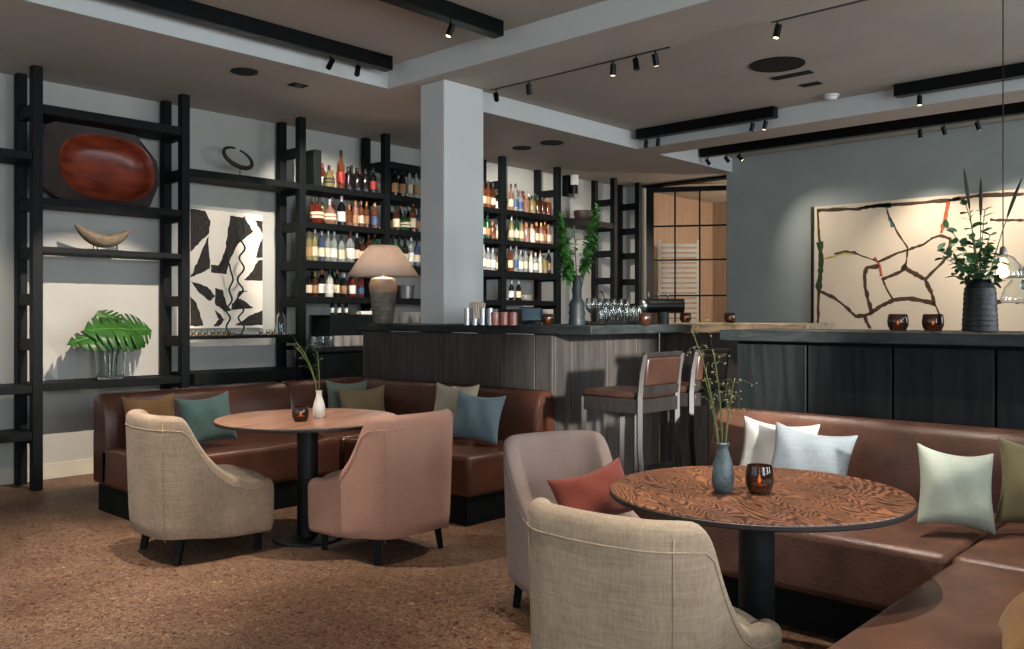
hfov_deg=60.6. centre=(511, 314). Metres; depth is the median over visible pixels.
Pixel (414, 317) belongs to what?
cup
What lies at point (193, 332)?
shot glass
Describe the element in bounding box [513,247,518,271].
bottle
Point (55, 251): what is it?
wall shelf
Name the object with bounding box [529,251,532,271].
bottle
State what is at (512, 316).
glass
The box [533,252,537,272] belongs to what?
bottle
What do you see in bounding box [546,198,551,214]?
bottle
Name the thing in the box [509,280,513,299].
bottle
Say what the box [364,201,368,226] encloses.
bottle
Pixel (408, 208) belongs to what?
bottle
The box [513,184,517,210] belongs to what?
bottle
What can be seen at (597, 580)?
armchair
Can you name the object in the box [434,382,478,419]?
cushion
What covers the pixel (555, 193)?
post
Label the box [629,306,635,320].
glass
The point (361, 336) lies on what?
cup
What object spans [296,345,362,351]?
countertop
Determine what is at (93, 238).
sculpture
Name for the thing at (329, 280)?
bottle
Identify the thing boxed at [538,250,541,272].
bottle
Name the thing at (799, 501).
round table
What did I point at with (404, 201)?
wall shelf
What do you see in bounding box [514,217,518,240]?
bottle
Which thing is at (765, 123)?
track spotlight
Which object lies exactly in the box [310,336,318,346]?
drinking glass
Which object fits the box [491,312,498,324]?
glass
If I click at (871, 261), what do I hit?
abstract painting
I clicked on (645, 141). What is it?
track spotlight
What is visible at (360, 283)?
bottle
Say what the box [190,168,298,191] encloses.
wall shelf
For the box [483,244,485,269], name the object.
bottle
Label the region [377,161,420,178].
wall shelf
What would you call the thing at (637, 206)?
post
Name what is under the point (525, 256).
bottle
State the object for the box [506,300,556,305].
wall shelf
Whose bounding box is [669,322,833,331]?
slab
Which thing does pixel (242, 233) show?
wire sculpture
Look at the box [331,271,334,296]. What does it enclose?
bottle
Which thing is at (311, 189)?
wall shelf
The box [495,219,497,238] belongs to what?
bottle
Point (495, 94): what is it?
track spotlight
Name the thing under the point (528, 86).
track spotlight
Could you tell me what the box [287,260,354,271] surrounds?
wall shelf
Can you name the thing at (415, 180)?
bottle
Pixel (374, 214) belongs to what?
bottle
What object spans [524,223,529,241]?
bottle
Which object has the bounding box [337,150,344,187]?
bottle
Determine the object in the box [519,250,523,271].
bottle
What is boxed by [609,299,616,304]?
wine glass
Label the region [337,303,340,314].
bottle
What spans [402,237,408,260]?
bottle
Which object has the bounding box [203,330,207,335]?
shot glass
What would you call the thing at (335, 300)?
wall shelf
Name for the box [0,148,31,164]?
wall shelf
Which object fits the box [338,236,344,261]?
bottle
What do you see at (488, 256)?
bottle
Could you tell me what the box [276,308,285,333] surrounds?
bottle
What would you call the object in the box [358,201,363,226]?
bottle
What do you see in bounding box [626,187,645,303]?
wall
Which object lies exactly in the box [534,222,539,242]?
bottle
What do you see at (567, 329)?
countertop
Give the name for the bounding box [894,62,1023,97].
beam
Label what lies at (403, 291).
ice bucket
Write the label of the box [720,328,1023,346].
countertop
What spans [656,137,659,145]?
track spotlight
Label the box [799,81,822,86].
ceiling vent
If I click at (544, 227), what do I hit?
bottle
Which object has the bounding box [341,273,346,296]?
bottle
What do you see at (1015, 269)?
pendant lamp
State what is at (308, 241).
bottle
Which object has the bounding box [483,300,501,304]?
wall shelf
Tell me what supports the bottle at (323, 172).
on the wall shelf at (311, 189)
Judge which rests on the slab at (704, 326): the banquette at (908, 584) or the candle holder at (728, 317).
the candle holder at (728, 317)
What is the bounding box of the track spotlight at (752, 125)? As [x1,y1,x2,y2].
[749,121,754,131]
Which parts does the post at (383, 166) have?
post, post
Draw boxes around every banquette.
[93,376,553,526]
[633,407,1023,648]
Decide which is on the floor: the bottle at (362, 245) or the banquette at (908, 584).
the banquette at (908, 584)
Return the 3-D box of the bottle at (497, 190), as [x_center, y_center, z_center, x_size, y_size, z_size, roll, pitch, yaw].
[-0.179,-1.414,10.894,0.076,0.265,0.076,0,0,34]
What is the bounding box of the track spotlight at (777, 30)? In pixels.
[772,22,781,38]
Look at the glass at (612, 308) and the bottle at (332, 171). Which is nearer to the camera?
the glass at (612, 308)
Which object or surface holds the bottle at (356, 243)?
on the wall shelf at (314, 265)
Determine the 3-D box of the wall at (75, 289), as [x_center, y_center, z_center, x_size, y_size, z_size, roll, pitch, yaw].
[-2.347,-0.380,8.963,0.200,3.460,16.800,0,0,43]
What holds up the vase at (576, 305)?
on the countertop at (567, 329)
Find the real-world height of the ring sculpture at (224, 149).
0.286 m
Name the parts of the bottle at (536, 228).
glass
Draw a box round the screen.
[519,307,542,323]
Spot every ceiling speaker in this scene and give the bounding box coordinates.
[230,67,257,75]
[512,146,530,149]
[540,140,563,144]
[750,56,804,72]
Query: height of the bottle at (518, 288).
0.248 m
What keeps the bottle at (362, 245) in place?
on the wall shelf at (314, 265)
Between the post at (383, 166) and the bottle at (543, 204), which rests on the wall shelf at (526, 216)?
the bottle at (543, 204)
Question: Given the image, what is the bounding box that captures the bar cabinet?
[296,345,362,379]
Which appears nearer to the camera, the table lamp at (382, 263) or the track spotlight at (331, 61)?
the track spotlight at (331, 61)
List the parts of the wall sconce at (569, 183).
lamp shade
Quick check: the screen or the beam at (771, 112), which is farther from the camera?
the beam at (771, 112)
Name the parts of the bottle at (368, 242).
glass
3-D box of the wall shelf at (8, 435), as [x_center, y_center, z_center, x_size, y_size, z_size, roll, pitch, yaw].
[-4.211,0.930,6.387,0.350,0.060,1.211,0,0,43]
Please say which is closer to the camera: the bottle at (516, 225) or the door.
the bottle at (516, 225)
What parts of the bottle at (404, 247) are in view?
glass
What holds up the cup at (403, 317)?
on the countertop at (567, 329)
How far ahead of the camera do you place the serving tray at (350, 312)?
9.11 m
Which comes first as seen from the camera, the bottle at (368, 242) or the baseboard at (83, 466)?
the baseboard at (83, 466)
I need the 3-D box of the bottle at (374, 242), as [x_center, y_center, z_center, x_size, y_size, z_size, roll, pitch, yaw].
[-1.455,-0.709,9.282,0.084,0.346,0.084,0,0,43]
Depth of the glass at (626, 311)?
6.80 m
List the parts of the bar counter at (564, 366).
panel, panel, panel, panel, panel, panel, panel, panel, panel, panel, panel, panel, panel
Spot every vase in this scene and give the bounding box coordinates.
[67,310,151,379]
[290,334,324,417]
[554,203,602,324]
[686,312,756,493]
[935,168,1021,331]
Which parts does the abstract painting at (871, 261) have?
frame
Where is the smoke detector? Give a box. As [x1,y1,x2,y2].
[823,93,838,100]
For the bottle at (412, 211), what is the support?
on the wall shelf at (396, 233)
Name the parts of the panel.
panel, panel, panel, panel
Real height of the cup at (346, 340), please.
0.100 m
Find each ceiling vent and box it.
[288,82,308,87]
[770,70,813,80]
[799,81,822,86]
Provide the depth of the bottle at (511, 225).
10.83 m
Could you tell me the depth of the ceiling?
7.03 m
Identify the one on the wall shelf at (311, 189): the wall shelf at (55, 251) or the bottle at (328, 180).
the bottle at (328, 180)
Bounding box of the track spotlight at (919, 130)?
[917,128,921,137]
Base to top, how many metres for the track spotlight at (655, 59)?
0.110 m
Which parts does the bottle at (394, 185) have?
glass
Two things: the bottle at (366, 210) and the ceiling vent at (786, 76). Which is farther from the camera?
the bottle at (366, 210)
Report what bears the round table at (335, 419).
on the floor
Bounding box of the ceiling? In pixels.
[0,0,1023,187]
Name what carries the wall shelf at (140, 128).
attached to the post at (181, 176)
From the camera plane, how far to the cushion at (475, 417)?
6.05 m
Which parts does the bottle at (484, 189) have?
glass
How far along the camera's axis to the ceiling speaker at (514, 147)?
10.02 m
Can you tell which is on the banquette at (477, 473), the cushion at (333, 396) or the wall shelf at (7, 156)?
the cushion at (333, 396)
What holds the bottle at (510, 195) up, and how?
on the wall shelf at (526, 216)
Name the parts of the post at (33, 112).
post, post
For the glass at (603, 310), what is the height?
0.135 m
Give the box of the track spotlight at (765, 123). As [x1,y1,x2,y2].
[762,119,767,129]
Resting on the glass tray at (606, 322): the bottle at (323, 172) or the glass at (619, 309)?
the glass at (619, 309)
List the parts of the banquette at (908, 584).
seat, backrest, seat, seat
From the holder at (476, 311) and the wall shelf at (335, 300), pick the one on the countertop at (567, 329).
the holder at (476, 311)
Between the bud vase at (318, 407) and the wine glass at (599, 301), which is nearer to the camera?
the bud vase at (318, 407)
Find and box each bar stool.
[581,351,684,471]
[634,348,730,472]
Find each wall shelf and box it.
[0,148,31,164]
[0,383,31,394]
[0,429,31,442]
[27,374,180,390]
[43,104,180,140]
[43,197,180,218]
[43,246,180,260]
[172,366,301,384]
[175,334,298,339]
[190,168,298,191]
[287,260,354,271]
[287,297,370,303]
[287,345,309,349]
[306,183,383,201]
[306,221,383,235]
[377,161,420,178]
[390,194,420,208]
[390,229,420,240]
[395,298,420,304]
[413,266,420,274]
[483,206,501,215]
[483,238,501,245]
[483,270,501,277]
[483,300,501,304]
[506,209,556,221]
[506,240,556,250]
[506,271,556,279]
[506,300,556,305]
[550,217,613,229]
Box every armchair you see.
[125,409,273,565]
[308,409,452,565]
[503,430,639,607]
[526,497,781,648]
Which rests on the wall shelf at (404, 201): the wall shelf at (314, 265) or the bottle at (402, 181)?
the bottle at (402, 181)
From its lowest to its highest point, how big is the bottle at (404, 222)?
0.230 m
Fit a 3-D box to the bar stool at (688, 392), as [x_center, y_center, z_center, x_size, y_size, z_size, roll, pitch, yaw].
[1.160,0.788,5.921,0.539,1.129,0.456,0,0,43]
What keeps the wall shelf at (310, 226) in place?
attached to the post at (298, 153)
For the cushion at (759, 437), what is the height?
0.345 m
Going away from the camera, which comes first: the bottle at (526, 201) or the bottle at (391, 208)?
the bottle at (391, 208)
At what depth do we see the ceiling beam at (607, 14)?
6.91 m
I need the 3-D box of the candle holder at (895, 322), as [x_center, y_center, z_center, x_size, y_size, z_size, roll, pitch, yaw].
[2.099,0.040,4.770,0.110,0.090,0.110,0,0,43]
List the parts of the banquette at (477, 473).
backrest, seat, backrest, seat, seat, backrest, seat, backrest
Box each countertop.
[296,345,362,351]
[356,323,691,334]
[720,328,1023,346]
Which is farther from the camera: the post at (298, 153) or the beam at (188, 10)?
the post at (298, 153)
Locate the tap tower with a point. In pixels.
(662, 307)
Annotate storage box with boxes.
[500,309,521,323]
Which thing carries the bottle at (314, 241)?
on the wall shelf at (314, 265)
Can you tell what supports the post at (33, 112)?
on the floor
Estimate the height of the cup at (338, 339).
0.100 m
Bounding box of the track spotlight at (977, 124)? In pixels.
[974,120,981,130]
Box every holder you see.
[292,406,308,421]
[464,302,492,324]
[542,314,553,324]
[638,313,651,324]
[680,313,690,322]
[724,313,735,322]
[745,463,773,494]
[887,314,908,330]
[922,314,944,330]
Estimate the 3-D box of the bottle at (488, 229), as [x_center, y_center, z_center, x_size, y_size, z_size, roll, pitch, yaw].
[-0.296,-1.069,10.539,0.076,0.315,0.076,0,0,-44]
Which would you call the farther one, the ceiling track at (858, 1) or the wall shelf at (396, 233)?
the wall shelf at (396, 233)
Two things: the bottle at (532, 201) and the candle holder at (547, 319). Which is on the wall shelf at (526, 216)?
the bottle at (532, 201)
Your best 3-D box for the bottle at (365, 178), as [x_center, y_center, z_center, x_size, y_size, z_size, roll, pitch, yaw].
[-1.538,-1.405,9.192,0.101,0.247,0.101,0,0,-14]
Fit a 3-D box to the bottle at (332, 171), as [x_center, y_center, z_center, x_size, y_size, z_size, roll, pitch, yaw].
[-1.857,-1.389,9.073,0.088,0.215,0.088,0,0,-31]
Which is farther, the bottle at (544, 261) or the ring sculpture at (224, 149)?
the bottle at (544, 261)
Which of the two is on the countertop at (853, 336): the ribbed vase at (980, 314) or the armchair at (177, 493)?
the ribbed vase at (980, 314)
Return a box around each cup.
[335,336,341,345]
[342,336,350,345]
[351,335,359,345]
[360,335,362,344]
[398,312,408,322]
[409,312,419,322]
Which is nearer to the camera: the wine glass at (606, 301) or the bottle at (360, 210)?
the wine glass at (606, 301)
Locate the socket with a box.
[999,246,1006,253]
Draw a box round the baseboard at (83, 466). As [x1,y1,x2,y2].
[0,458,92,484]
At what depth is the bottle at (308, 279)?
8.65 m
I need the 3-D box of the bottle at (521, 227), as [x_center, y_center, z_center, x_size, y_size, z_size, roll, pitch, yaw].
[0.119,-1.058,10.989,0.063,0.294,0.063,0,0,43]
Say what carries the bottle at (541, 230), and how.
on the wall shelf at (519, 244)
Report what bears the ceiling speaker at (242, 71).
attached to the ceiling
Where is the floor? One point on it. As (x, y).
(75, 574)
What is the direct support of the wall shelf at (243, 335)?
attached to the post at (181, 176)
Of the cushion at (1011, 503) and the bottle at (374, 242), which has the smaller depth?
the cushion at (1011, 503)
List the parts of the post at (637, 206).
post, post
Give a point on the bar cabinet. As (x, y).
(337, 361)
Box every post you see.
[14,65,42,490]
[160,94,189,388]
[276,117,305,381]
[361,133,389,331]
[482,156,505,333]
[534,167,560,334]
[591,178,616,320]
[617,183,641,305]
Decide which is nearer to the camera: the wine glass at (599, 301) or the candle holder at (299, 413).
the candle holder at (299, 413)
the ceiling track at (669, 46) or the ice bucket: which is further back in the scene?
the ice bucket
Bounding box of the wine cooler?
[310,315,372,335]
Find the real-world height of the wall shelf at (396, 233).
0.060 m
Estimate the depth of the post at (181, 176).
7.63 m
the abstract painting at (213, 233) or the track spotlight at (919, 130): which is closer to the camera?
the abstract painting at (213, 233)
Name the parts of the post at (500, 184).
post, post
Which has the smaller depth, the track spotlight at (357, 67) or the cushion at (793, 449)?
the cushion at (793, 449)
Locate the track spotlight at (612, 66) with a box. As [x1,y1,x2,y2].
[610,61,615,75]
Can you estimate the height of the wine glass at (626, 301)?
0.190 m
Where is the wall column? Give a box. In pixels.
[421,79,482,323]
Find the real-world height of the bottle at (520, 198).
0.275 m
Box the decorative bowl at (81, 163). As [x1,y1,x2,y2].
[43,121,159,206]
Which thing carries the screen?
on the countertop at (567, 329)
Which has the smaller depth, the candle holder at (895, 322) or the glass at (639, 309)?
the candle holder at (895, 322)
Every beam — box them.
[109,0,392,71]
[379,0,503,38]
[636,106,777,139]
[700,101,1023,157]
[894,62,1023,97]
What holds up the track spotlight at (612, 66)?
attached to the ceiling track at (669, 46)
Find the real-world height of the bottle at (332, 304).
0.151 m
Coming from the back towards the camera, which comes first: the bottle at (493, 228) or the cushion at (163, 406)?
the bottle at (493, 228)
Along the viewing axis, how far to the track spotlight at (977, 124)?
8.96 m
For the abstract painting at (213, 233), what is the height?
1.110 m
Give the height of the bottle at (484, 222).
0.315 m
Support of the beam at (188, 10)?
attached to the ceiling
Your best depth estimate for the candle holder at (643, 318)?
6.51 m
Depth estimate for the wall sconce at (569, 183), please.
12.06 m
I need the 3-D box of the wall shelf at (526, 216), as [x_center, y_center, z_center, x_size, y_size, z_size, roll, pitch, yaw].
[0.125,-1.250,11.091,0.350,0.060,0.966,0,0,43]
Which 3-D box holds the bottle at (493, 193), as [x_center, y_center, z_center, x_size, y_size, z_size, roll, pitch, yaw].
[-0.232,-1.438,10.608,0.076,0.315,0.076,0,0,43]
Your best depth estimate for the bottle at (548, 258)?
11.35 m
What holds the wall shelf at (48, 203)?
attached to the post at (181, 176)
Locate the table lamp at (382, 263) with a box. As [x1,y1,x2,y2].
[347,245,418,322]
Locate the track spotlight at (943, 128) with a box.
[940,124,946,134]
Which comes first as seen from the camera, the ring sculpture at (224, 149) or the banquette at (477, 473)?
the banquette at (477, 473)
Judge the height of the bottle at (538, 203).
0.236 m
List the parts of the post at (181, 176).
post, post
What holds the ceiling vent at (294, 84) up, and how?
in the ceiling
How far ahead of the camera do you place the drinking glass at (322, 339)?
8.37 m
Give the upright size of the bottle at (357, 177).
0.247 m
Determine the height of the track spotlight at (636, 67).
0.110 m
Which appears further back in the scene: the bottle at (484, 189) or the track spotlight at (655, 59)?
the bottle at (484, 189)
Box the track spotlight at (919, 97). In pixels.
[917,93,921,105]
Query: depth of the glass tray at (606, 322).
6.67 m
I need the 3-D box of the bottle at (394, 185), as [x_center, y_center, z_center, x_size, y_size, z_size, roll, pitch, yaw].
[-1.270,-1.432,9.482,0.086,0.302,0.086,0,0,43]
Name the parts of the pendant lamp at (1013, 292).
lamp shade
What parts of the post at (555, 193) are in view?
post, post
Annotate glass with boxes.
[191,330,195,335]
[197,330,201,335]
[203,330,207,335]
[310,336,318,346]
[319,336,326,346]
[327,336,334,346]
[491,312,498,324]
[499,312,507,324]
[508,312,517,324]
[585,298,595,322]
[594,298,602,322]
[598,305,608,322]
[602,298,609,304]
[608,305,615,320]
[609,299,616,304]
[615,305,622,320]
[616,299,623,304]
[622,305,629,320]
[623,299,629,305]
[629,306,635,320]
[635,306,642,320]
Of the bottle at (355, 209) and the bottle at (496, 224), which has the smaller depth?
the bottle at (355, 209)
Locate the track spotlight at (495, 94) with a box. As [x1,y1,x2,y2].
[493,89,498,101]
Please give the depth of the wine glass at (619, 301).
6.95 m
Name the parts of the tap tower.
post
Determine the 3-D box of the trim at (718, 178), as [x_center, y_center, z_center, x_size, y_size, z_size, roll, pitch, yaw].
[2.534,-0.284,12.562,1.500,3.268,0.190,0,0,43]
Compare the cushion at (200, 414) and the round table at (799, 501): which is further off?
the cushion at (200, 414)
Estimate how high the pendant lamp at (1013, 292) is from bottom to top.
2.037 m
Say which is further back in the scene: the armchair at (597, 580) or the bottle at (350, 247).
the bottle at (350, 247)
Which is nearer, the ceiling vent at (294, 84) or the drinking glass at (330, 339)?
the ceiling vent at (294, 84)
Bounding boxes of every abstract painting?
[190,208,262,328]
[811,189,1023,330]
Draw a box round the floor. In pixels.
[0,412,839,648]
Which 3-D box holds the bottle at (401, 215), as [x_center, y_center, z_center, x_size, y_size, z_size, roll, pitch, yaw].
[-1.243,-1.064,9.740,0.066,0.306,0.066,0,0,7]
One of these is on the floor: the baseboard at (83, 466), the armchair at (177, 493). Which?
the armchair at (177, 493)
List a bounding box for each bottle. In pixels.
[276,308,285,333]
[306,231,311,259]
[306,272,311,296]
[309,198,313,221]
[310,197,323,222]
[312,229,317,260]
[312,272,317,296]
[318,231,324,260]
[318,270,324,296]
[320,198,324,222]
[321,163,325,185]
[323,165,334,186]
[324,200,336,223]
[325,231,330,260]
[326,270,332,296]
[330,303,333,314]
[331,170,336,186]
[331,232,336,261]
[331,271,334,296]
[334,270,339,296]
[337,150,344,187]
[337,196,345,224]
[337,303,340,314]
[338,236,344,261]
[340,273,342,296]
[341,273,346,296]
[344,303,347,314]
[345,166,353,189]
[346,206,352,225]
[346,232,354,262]
[349,277,355,296]
[353,168,361,190]
[353,200,357,225]
[354,233,359,262]
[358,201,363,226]
[358,277,363,297]
[360,237,365,255]
[362,169,369,191]
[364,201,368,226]
[366,234,370,247]
[370,168,376,192]
[371,203,377,227]
[371,235,377,244]
[390,170,398,194]
[390,207,392,228]
[393,205,399,229]
[397,237,401,250]
[398,172,405,195]
[399,205,402,219]
[400,211,410,230]
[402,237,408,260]
[406,173,412,196]
[406,206,409,219]
[408,238,413,265]
[410,204,415,231]
[413,174,418,197]
[414,238,419,265]
[416,208,420,231]
[483,180,486,206]
[483,213,485,237]
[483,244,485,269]
[485,213,490,237]
[486,181,490,206]
[486,247,490,269]
[490,222,495,238]
[491,183,495,207]
[491,248,495,269]
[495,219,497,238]
[496,190,497,207]
[496,251,497,269]
[508,184,513,209]
[508,246,512,270]
[509,216,513,240]
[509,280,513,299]
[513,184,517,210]
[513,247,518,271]
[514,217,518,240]
[516,281,520,299]
[518,191,523,211]
[519,219,523,240]
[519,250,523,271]
[523,248,527,271]
[524,194,529,211]
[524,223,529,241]
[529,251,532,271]
[530,195,535,212]
[530,224,535,242]
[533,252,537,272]
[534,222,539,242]
[536,196,540,213]
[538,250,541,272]
[539,223,543,242]
[541,197,545,213]
[542,255,547,272]
[543,222,546,243]
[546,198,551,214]
[546,250,550,272]
[547,225,550,243]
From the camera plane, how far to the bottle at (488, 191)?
10.51 m
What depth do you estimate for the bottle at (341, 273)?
9.13 m
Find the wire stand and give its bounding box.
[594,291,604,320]
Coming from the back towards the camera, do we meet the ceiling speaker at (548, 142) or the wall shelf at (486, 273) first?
the wall shelf at (486, 273)
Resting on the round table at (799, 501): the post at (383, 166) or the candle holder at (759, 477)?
the candle holder at (759, 477)
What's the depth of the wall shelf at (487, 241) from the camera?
10.46 m
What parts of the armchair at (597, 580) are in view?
seat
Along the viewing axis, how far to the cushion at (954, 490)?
3.55 m
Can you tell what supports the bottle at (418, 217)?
on the wall shelf at (396, 233)
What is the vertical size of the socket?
0.055 m
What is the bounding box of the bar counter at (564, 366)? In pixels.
[363,331,737,475]
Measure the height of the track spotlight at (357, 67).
0.104 m
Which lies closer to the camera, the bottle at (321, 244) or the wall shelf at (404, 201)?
the bottle at (321, 244)
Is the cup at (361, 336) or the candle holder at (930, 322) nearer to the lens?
the candle holder at (930, 322)
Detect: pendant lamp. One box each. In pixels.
[983,0,1023,278]
[1000,266,1023,302]
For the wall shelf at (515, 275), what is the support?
attached to the post at (500, 184)
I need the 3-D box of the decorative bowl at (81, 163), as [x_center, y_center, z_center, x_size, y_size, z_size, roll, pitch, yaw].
[-3.482,-1.250,7.343,0.292,0.670,1.005,0,0,43]
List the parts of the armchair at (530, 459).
leg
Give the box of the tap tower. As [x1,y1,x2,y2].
[640,291,684,323]
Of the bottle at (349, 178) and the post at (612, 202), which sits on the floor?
the post at (612, 202)
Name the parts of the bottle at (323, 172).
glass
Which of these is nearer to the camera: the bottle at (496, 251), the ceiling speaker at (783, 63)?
the ceiling speaker at (783, 63)
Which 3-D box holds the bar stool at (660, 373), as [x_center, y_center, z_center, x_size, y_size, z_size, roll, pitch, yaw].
[0.767,0.788,5.495,0.539,1.129,0.456,0,0,43]
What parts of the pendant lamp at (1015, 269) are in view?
cord, lamp shade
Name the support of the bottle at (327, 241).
on the wall shelf at (314, 265)
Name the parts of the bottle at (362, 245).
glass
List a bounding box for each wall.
[0,73,625,468]
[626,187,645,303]
[726,119,1023,322]
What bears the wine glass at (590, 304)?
on the glass tray at (606, 322)
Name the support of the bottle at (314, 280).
on the wall shelf at (335, 300)
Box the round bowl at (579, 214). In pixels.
[574,210,592,219]
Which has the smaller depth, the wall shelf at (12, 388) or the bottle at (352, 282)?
the wall shelf at (12, 388)
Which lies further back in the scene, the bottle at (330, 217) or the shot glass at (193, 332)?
the bottle at (330, 217)
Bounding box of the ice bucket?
[396,285,414,297]
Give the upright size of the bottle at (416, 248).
0.315 m
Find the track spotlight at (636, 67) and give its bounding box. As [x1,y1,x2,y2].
[632,56,639,70]
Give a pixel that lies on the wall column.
(451, 112)
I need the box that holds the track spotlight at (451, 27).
[445,21,454,37]
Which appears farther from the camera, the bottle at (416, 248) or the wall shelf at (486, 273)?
the wall shelf at (486, 273)
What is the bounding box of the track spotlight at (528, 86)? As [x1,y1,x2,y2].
[526,82,531,94]
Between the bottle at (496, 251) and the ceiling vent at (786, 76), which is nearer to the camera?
the ceiling vent at (786, 76)
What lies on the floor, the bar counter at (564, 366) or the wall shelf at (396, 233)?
the bar counter at (564, 366)
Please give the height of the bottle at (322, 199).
0.291 m
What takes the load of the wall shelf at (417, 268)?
attached to the post at (383, 166)
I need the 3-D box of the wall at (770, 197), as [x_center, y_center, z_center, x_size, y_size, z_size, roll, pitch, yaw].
[6.470,-0.380,8.717,9.500,3.460,0.250,0,0,43]
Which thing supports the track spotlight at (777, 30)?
attached to the ceiling track at (858, 1)
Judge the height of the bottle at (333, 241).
0.310 m
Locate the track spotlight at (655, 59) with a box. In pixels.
[652,51,658,65]
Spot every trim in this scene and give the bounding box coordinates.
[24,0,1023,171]
[642,176,725,187]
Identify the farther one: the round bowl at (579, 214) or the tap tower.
the round bowl at (579, 214)
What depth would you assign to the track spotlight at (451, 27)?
5.95 m
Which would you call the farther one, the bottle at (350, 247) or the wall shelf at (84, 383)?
the bottle at (350, 247)
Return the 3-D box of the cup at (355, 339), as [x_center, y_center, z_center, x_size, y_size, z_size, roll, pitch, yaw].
[-1.558,0.254,8.712,0.102,0.100,0.102,0,0,43]
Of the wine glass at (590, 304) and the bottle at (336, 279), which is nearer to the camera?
the wine glass at (590, 304)
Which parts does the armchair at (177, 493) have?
leg, leg, seat, leg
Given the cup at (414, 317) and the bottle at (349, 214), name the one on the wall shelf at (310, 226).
the bottle at (349, 214)
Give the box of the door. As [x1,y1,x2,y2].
[646,185,725,351]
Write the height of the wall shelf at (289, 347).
0.045 m
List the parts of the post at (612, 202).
post, post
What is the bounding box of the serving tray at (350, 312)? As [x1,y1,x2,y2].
[349,311,371,314]
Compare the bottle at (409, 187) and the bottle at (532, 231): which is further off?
the bottle at (532, 231)
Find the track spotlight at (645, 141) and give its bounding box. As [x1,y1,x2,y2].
[644,139,647,147]
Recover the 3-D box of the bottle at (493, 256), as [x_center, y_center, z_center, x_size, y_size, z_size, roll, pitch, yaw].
[-0.233,-0.673,10.607,0.078,0.275,0.078,0,0,43]
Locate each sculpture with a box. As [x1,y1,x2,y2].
[75,225,129,250]
[222,146,253,169]
[225,217,245,334]
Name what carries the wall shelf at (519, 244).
attached to the post at (500, 184)
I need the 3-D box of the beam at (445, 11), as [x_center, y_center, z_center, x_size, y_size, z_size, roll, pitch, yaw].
[-2.324,-2.053,3.897,0.100,0.110,6.580,0,0,43]
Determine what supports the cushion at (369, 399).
on the banquette at (477, 473)
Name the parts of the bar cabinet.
door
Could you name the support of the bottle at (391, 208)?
on the wall shelf at (396, 233)
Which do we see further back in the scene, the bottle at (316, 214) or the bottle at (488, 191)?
the bottle at (488, 191)
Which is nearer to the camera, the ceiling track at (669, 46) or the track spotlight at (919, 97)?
the ceiling track at (669, 46)
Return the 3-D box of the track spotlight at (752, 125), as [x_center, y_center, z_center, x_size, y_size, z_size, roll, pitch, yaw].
[2.476,-1.943,9.046,0.064,0.110,0.046,0,0,43]
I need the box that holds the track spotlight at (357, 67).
[354,63,360,76]
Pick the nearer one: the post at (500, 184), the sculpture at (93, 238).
the sculpture at (93, 238)
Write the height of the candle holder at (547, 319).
0.085 m
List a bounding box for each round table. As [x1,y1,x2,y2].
[213,408,395,547]
[609,466,917,621]
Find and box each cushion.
[121,393,174,416]
[176,391,237,443]
[326,380,366,407]
[337,385,384,410]
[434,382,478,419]
[453,390,505,444]
[547,457,632,514]
[739,416,819,465]
[771,422,857,475]
[917,443,995,534]
[995,437,1023,522]
[998,592,1023,648]
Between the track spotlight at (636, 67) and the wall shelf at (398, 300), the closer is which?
the track spotlight at (636, 67)
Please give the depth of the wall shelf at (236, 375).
7.98 m
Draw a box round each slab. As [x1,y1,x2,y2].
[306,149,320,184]
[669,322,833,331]
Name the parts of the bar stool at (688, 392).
leg, leg, seat, seat rail, post, seat rail, rail, backrest, rail, post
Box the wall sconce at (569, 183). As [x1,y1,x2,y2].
[562,175,577,196]
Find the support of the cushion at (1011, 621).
on the banquette at (908, 584)
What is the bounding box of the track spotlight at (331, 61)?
[326,56,334,69]
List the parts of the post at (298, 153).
post, post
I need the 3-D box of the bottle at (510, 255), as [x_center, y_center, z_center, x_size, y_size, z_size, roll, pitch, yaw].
[-0.018,-0.691,10.840,0.066,0.310,0.066,0,0,43]
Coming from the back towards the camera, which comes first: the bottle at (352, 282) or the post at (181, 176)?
the bottle at (352, 282)
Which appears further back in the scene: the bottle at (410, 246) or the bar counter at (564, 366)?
the bottle at (410, 246)
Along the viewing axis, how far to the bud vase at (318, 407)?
5.26 m
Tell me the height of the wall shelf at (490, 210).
0.060 m
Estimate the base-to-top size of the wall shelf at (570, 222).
0.080 m
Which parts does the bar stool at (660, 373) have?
leg, seat rail, leg, seat, post, seat rail, rail, rail, backrest, post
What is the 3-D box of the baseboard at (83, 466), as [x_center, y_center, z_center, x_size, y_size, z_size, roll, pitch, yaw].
[-5.130,1.285,5.782,0.018,0.130,7.950,0,0,43]
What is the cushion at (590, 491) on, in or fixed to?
on the armchair at (530, 459)
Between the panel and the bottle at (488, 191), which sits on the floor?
the panel
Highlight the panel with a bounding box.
[737,341,1023,429]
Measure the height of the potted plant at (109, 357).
0.572 m
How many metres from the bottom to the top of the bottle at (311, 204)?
0.279 m
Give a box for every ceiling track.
[490,46,669,90]
[771,0,866,22]
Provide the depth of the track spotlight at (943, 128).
9.18 m
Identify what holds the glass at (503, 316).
on the countertop at (567, 329)
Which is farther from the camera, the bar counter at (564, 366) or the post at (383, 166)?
the post at (383, 166)
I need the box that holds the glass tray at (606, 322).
[585,321,638,324]
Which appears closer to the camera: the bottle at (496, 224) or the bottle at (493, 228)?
the bottle at (493, 228)

